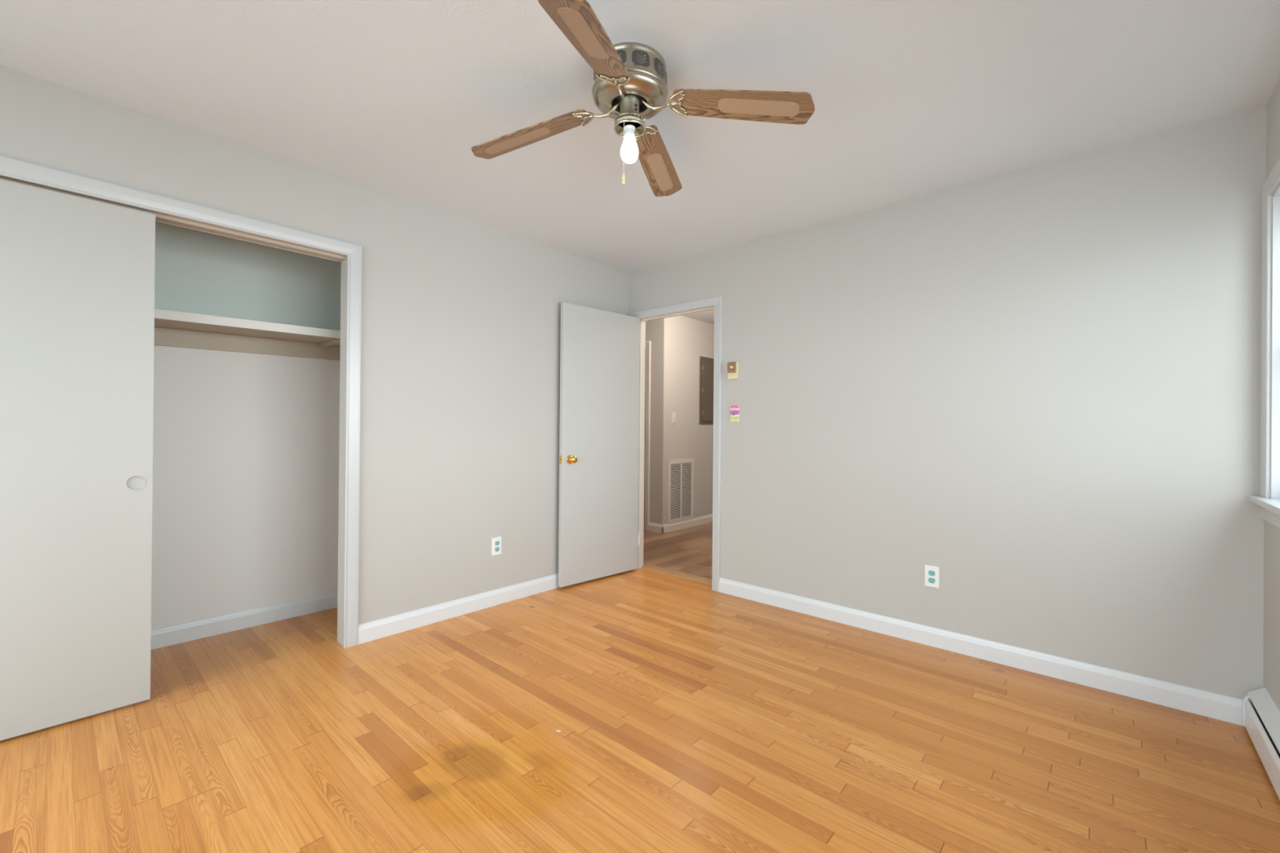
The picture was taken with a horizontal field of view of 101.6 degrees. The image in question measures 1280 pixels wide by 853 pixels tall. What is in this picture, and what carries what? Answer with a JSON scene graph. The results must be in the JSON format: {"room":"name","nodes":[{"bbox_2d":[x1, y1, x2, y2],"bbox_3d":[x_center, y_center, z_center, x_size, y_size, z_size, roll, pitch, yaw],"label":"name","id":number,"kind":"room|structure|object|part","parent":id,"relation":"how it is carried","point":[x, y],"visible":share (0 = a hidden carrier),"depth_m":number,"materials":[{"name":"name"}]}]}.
{"room":"empty bedroom","nodes":[
{"label":"empty bedroom","id":0,"kind":"room"},
{"bbox_2d":[151,221,341,629],"bbox_3d":[-2.338,-0.078,2.461,0.637,2.440,2.250,0,0,42],"label":"wall","id":1,"kind":"structure","parent":0,"point":[245,516],"depth_m":2.95,"materials":[{"name":"paint"}]},
{"bbox_2d":[151,591,337,649],"bbox_3d":[-2.330,1.093,2.442,0.587,0.099,2.150,0,0,42],"label":"baseboard","id":2,"kind":"structure","parent":1,"relation":"attached to","point":[170,635],"depth_m":2.94,"materials":[{"name":"white paint"}]},
{"bbox_2d":[154,308,340,360],"bbox_3d":[-2.408,-0.485,2.528,0.338,0.161,2.146,0,0,42],"label":"closet shelf","id":3,"kind":"object","parent":1,"relation":"attached to","point":[171,328],"visible":0.52,"depth_m":2.85,"materials":[{"name":"white paint"}]},
{"bbox_2d":[0,65,629,624],"bbox_3d":[-1.560,-0.083,2.771,0.110,2.465,4.250,0,0,42],"label":"wall","id":4,"kind":"structure","parent":0,"point":[461,316],"depth_m":3.01,"materials":[{"name":"paint"}]},
{"bbox_2d":[0,175,346,262],"bbox_3d":[-2.055,-0.893,2.210,0.099,0.018,1.481,0,0,42],"label":"door track","id":5,"kind":"object","parent":4,"relation":"attached to","point":[159,217],"visible":0.69,"depth_m":2.37,"materials":[{"name":"beige metal"}]},
{"bbox_2d":[0,178,155,740],"bbox_3d":[-2.295,0.121,1.899,0.035,2.016,0.765,0,0,42],"label":"door","id":6,"kind":"structure","parent":5,"relation":"hanging from","point":[77,274],"depth_m":2.00,"materials":[{"name":"white paint"}]},
{"bbox_3d":[-2.064,0.231,2.137,0.008,0.065,0.065,0,0,42],"label":"finger pull","id":7,"kind":"part","parent":6,"relation":"part of","materials":[{"name":"white paint"}]},
{"bbox_2d":[0,155,362,648],"bbox_3d":[-2.058,0.091,2.203,0.126,2.107,1.603,0,0,42],"label":"door frame","id":8,"kind":"structure","parent":4,"relation":"attached to","point":[10,167],"depth_m":2.72,"materials":[{"name":"white paint"}]},
{"bbox_2d":[358,573,559,644],"bbox_3d":[-1.524,1.101,2.727,0.014,0.099,4.250,0,0,42],"label":"baseboard","id":9,"kind":"structure","parent":4,"relation":"attached to","point":[384,627],"depth_m":3.15,"materials":[{"name":"white paint"}]},
{"bbox_2d":[492,536,502,555],"bbox_3d":[-0.929,0.778,3.393,0.008,0.114,0.070,0,0,42],"label":"wall outlet","id":10,"kind":"object","parent":4,"relation":"attached to","point":[497,541],"visible":1,"depth_m":3.39,"materials":[{"name":"white plastic"}]},
{"bbox_2d":[0,568,1279,852],"bbox_3d":[-0.494,1.157,1.853,4.154,0.001,4.361,0,0,42],"label":"floor","id":11,"kind":"structure","parent":0,"point":[641,710],"depth_m":1.88,"materials":[{"name":"brown wood"}]},
{"bbox_2d":[0,0,1279,324],"bbox_3d":[0.388,-1.301,3.510,5.534,0.079,8.210,0,0,42],"label":"ceiling","id":12,"kind":"structure","parent":0,"point":[912,99],"depth_m":1.96,"materials":[{"name":"white paint"}]},
{"bbox_2d":[471,0,814,196],"bbox_3d":[-0.030,-1.065,1.869,0.956,0.437,0.949,1,0,-30],"label":"ceiling fan","id":13,"kind":"object","parent":12,"relation":"attached to","point":[629,88],"visible":1,"depth_m":1.79,"materials":[{"name":"brown wood"}]},
{"bbox_3d":[-0.414,-1.097,1.969,0.482,0.006,0.134,-11,8,15],"label":"blade","id":14,"kind":"part","parent":13,"relation":"part of","materials":[{"name":"brown wood"}]},
{"bbox_3d":[-0.201,-1.132,1.910,0.058,0.002,0.105,-11,8,15],"label":"bracket plate","id":15,"kind":"part","parent":13,"relation":"part of","materials":[{"name":"gold metal"}]},
{"bbox_3d":[-0.137,-1.087,1.485,0.134,0.006,0.482,13,15,12],"label":"blade","id":16,"kind":"part","parent":13,"relation":"part of","materials":[{"name":"brown wood"}]},
{"bbox_3d":[-0.081,-1.128,1.698,0.105,0.002,0.058,13,15,12],"label":"bracket plate","id":17,"kind":"part","parent":13,"relation":"part of","materials":[{"name":"gold metal"}]},
{"bbox_3d":[-0.076,-1.227,1.742,0.065,0.052,0.004,0,0,18],"label":"panel","id":18,"kind":"part","parent":13,"relation":"part of","materials":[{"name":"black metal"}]},
{"bbox_3d":[-0.058,-0.865,1.827,0.012,0.035,0.012,0,0,42],"label":"pull knob","id":19,"kind":"part","parent":13,"relation":"part of","materials":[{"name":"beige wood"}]},
{"bbox_3d":[-0.056,-0.991,1.829,0.002,0.220,0.006,0,0,29],"label":"pull chain","id":20,"kind":"part","parent":13,"relation":"part of","materials":[{"name":"white"}]},
{"bbox_3d":[-0.037,-0.987,1.862,0.064,0.090,0.064,0,0,42],"label":"light bulb","id":21,"kind":"part","parent":13,"relation":"part of","materials":[{"name":"white glass"}]},
{"bbox_2d":[624,124,635,131],"bbox_3d":[-0.037,-1.073,1.863,0.056,0.031,0.056,0,0,42],"label":"socket","id":22,"kind":"object","parent":13,"relation":"attached to","point":[627,127],"depth_m":1.85,"materials":[{"name":"white"}]},
{"bbox_3d":[0.003,-1.226,1.741,0.065,0.052,0.004,1,0,-18],"label":"panel","id":23,"kind":"part","parent":13,"relation":"part of","materials":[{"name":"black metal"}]},
{"bbox_3d":[0.013,-1.143,2.029,0.105,0.002,0.058,-11,-9,15],"label":"bracket plate","id":24,"kind":"part","parent":13,"relation":"part of","materials":[{"name":"gold metal"}]},
{"bbox_3d":[0.068,-1.225,1.787,0.004,0.052,0.065,0,0,36],"label":"panel","id":25,"kind":"part","parent":13,"relation":"part of","materials":[{"name":"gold metal"}]},
{"bbox_3d":[0.074,-1.123,2.244,0.134,0.006,0.482,-11,-9,15],"label":"blade","id":26,"kind":"part","parent":13,"relation":"part of","materials":[{"name":"brown wood"}]},
{"bbox_3d":[0.131,-1.129,1.824,0.058,0.002,0.105,11,-9,13],"label":"bracket plate","id":27,"kind":"part","parent":13,"relation":"part of","materials":[{"name":"gold metal"}]},
{"bbox_3d":[0.346,-1.091,1.775,0.482,0.006,0.134,11,-8,13],"label":"blade","id":28,"kind":"part","parent":13,"relation":"part of","materials":[{"name":"brown wood"}]},
{"bbox_2d":[644,320,655,523],"bbox_3d":[-0.150,-0.050,6.170,0.957,2.440,0.120,0,0,42],"label":"wall","id":29,"kind":"structure","parent":0,"point":[650,325],"depth_m":5.83,"materials":[{"name":"paint"}]},
{"bbox_2d":[644,341,650,530],"bbox_3d":[-0.165,0.106,6.170,0.836,2.129,0.138,0,0,42],"label":"door frame","id":30,"kind":"structure","parent":29,"relation":"attached to","point":[647,343],"depth_m":5.86,"materials":[{"name":"beige paint"}]},
{"bbox_2d":[643,522,712,578],"bbox_3d":[0.991,1.176,5.910,3.146,0.001,3.650,0,0,42],"label":"floor","id":31,"kind":"structure","parent":0,"point":[689,550],"depth_m":4.92,"materials":[{"name":"brown wood"}]},
{"bbox_2d":[641,564,711,585],"bbox_3d":[0.331,1.165,4.105,0.762,0.010,0.110,0,0,42],"label":"threshold","id":32,"kind":"object","parent":31,"relation":"on","point":[676,573],"visible":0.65,"depth_m":4.11,"materials":[{"name":"brown wood"}]},
{"bbox_2d":[653,315,714,524],"bbox_3d":[1.049,-0.038,6.702,0.120,2.440,2.512,0,0,42],"label":"wall","id":33,"kind":"structure","parent":0,"point":[680,340],"depth_m":5.97,"materials":[{"name":"paint"}]},
{"bbox_2d":[671,412,675,423],"bbox_3d":[0.383,-0.094,5.857,0.014,0.125,0.078,0,0,42],"label":"light switch","id":34,"kind":"object","parent":33,"relation":"attached to","point":[673,414],"visible":1,"depth_m":5.86,"materials":[{"name":"white plastic"}]},
{"bbox_2d":[648,514,712,533],"bbox_3d":[0.980,1.132,6.675,0.203,0.099,2.426,0,0,42],"label":"baseboard","id":35,"kind":"structure","parent":33,"relation":"attached to","point":[655,527],"depth_m":5.93,"materials":[{"name":"beige paint"}]},
{"bbox_2d":[667,458,693,524],"bbox_3d":[0.470,0.730,5.963,0.010,0.704,0.470,0,0,42],"label":"air vent","id":36,"kind":"object","parent":33,"relation":"in","point":[680,472],"visible":1,"depth_m":5.95,"materials":[{"name":"white metal"}]},
{"bbox_2d":[698,355,714,424],"bbox_3d":[0.858,-0.432,6.375,0.028,0.810,0.420,0,0,42],"label":"electrical panel","id":37,"kind":"object","parent":33,"relation":"attached to","point":[706,364],"visible":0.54,"depth_m":6.30,"materials":[{"name":"grey metal"}]},
{"bbox_3d":[0.861,-0.427,6.375,0.012,0.730,0.335,0,0,42],"label":"panel door","id":38,"kind":"part","parent":37,"relation":"part of","materials":[{"name":"grey metal"}]},
{"bbox_2d":[628,105,1266,699],"bbox_3d":[1.220,-0.057,3.212,3.664,2.465,0.115,0,0,42],"label":"wall","id":39,"kind":"structure","parent":0,"point":[1038,388],"depth_m":2.54,"materials":[{"name":"paint"}]},
{"bbox_2d":[558,302,641,587],"bbox_3d":[-0.270,0.132,3.958,0.772,2.029,0.099,1,0,-44],"label":"door","id":40,"kind":"structure","parent":39,"relation":"in","point":[599,431],"depth_m":3.93,"materials":[{"name":"white paint"}]},
{"bbox_3d":[-0.482,0.237,3.732,0.064,0.064,0.064,1,0,-44],"label":"knob","id":41,"kind":"part","parent":40,"relation":"part of","materials":[{"name":"gold metal"}]},
{"bbox_2d":[629,295,722,591],"bbox_3d":[0.276,0.119,4.044,0.895,2.100,0.131,0,0,42],"label":"door frame","id":42,"kind":"structure","parent":39,"relation":"attached to","point":[717,301],"depth_m":3.74,"materials":[{"name":"white paint"}]},
{"bbox_2d":[727,361,738,379],"bbox_3d":[0.640,-0.389,3.623,0.070,0.120,0.050,0,0,42],"label":"thermostat","id":43,"kind":"object","parent":39,"relation":"attached to","point":[732,367],"visible":1,"depth_m":3.61,"materials":[{"name":"beige plastic"}]},
{"bbox_2d":[729,404,739,422],"bbox_3d":[0.654,-0.090,3.629,0.070,0.115,0.018,0,0,42],"label":"light switch","id":44,"kind":"object","parent":39,"relation":"attached to","point":[734,415],"visible":1,"depth_m":3.63,"materials":[{"name":"multicoloured plastic"}]},
{"bbox_2d":[924,564,939,588],"bbox_3d":[1.569,0.808,2.807,0.070,0.114,0.008,0,0,42],"label":"wall outlet","id":45,"kind":"object","parent":39,"relation":"attached to","point":[931,573],"visible":1,"depth_m":2.80,"materials":[{"name":"white plastic"}]},
{"bbox_2d":[928,577,935,583],"bbox_3d":[1.568,0.827,2.806,0.034,0.028,0.004,0,0,42],"label":"receptacle","id":46,"kind":"object","parent":45,"relation":"attached to","point":[931,580],"depth_m":2.80,"materials":[{"name":"teal"}]},
{"bbox_2d":[928,570,935,576],"bbox_3d":[1.568,0.788,2.806,0.034,0.028,0.004,0,0,42],"label":"receptacle","id":47,"kind":"object","parent":45,"relation":"attached to","point":[931,573],"depth_m":2.80,"materials":[{"name":"teal"}]},
{"bbox_2d":[719,577,1244,726],"bbox_3d":[1.495,1.127,2.867,2.502,0.099,0.014,0,0,42],"label":"baseboard","id":48,"kind":"structure","parent":39,"relation":"attached to","point":[1201,702],"depth_m":2.55,"materials":[{"name":"white paint"}]},
{"bbox_2d":[1262,78,1279,711],"bbox_3d":[1.077,-0.065,0.410,0.140,2.465,4.250,0,0,42],"label":"wall","id":49,"kind":"structure","parent":0,"point":[1271,670],"depth_m":1.94,"materials":[{"name":"paint"}]},
{"bbox_2d":[1242,687,1279,799],"bbox_3d":[1.410,1.077,0.939,0.058,0.164,2.939,0,0,42],"label":"baseboard heater","id":50,"kind":"object","parent":49,"relation":"attached to","point":[1260,714],"visible":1,"depth_m":1.84,"materials":[{"name":"metal"}]},
{"bbox_3d":[1.422,1.016,0.942,0.044,0.040,2.918,0,0,42],"label":"panel","id":51,"kind":"part","parent":50,"relation":"part of","materials":[{"name":"metal"}]},
{"bbox_2d":[1248,158,1279,528],"bbox_3d":[1.465,-0.302,0.874,0.182,1.289,3.003,0,0,42],"label":"window","id":52,"kind":"structure","parent":49,"relation":"in","point":[1268,500],"depth_m":1.96,"materials":[{"name":"white paint"}]},
{"bbox_3d":[1.428,0.269,0.902,0.094,0.022,3.003,0,0,42],"label":"sill","id":53,"kind":"part","parent":52,"relation":"part of","materials":[{"name":"white paint"}]},
{"bbox_3d":[1.423,-0.344,0.912,0.016,1.204,2.967,0,0,42],"label":"casing","id":54,"kind":"part","parent":52,"relation":"part of","materials":[{"name":"white paint"}]},
{"bbox_3d":[1.481,-0.305,0.860,0.140,1.166,2.855,0,0,42],"label":"frame","id":55,"kind":"part","parent":52,"relation":"part of","materials":[{"name":"white paint"}]}
]}

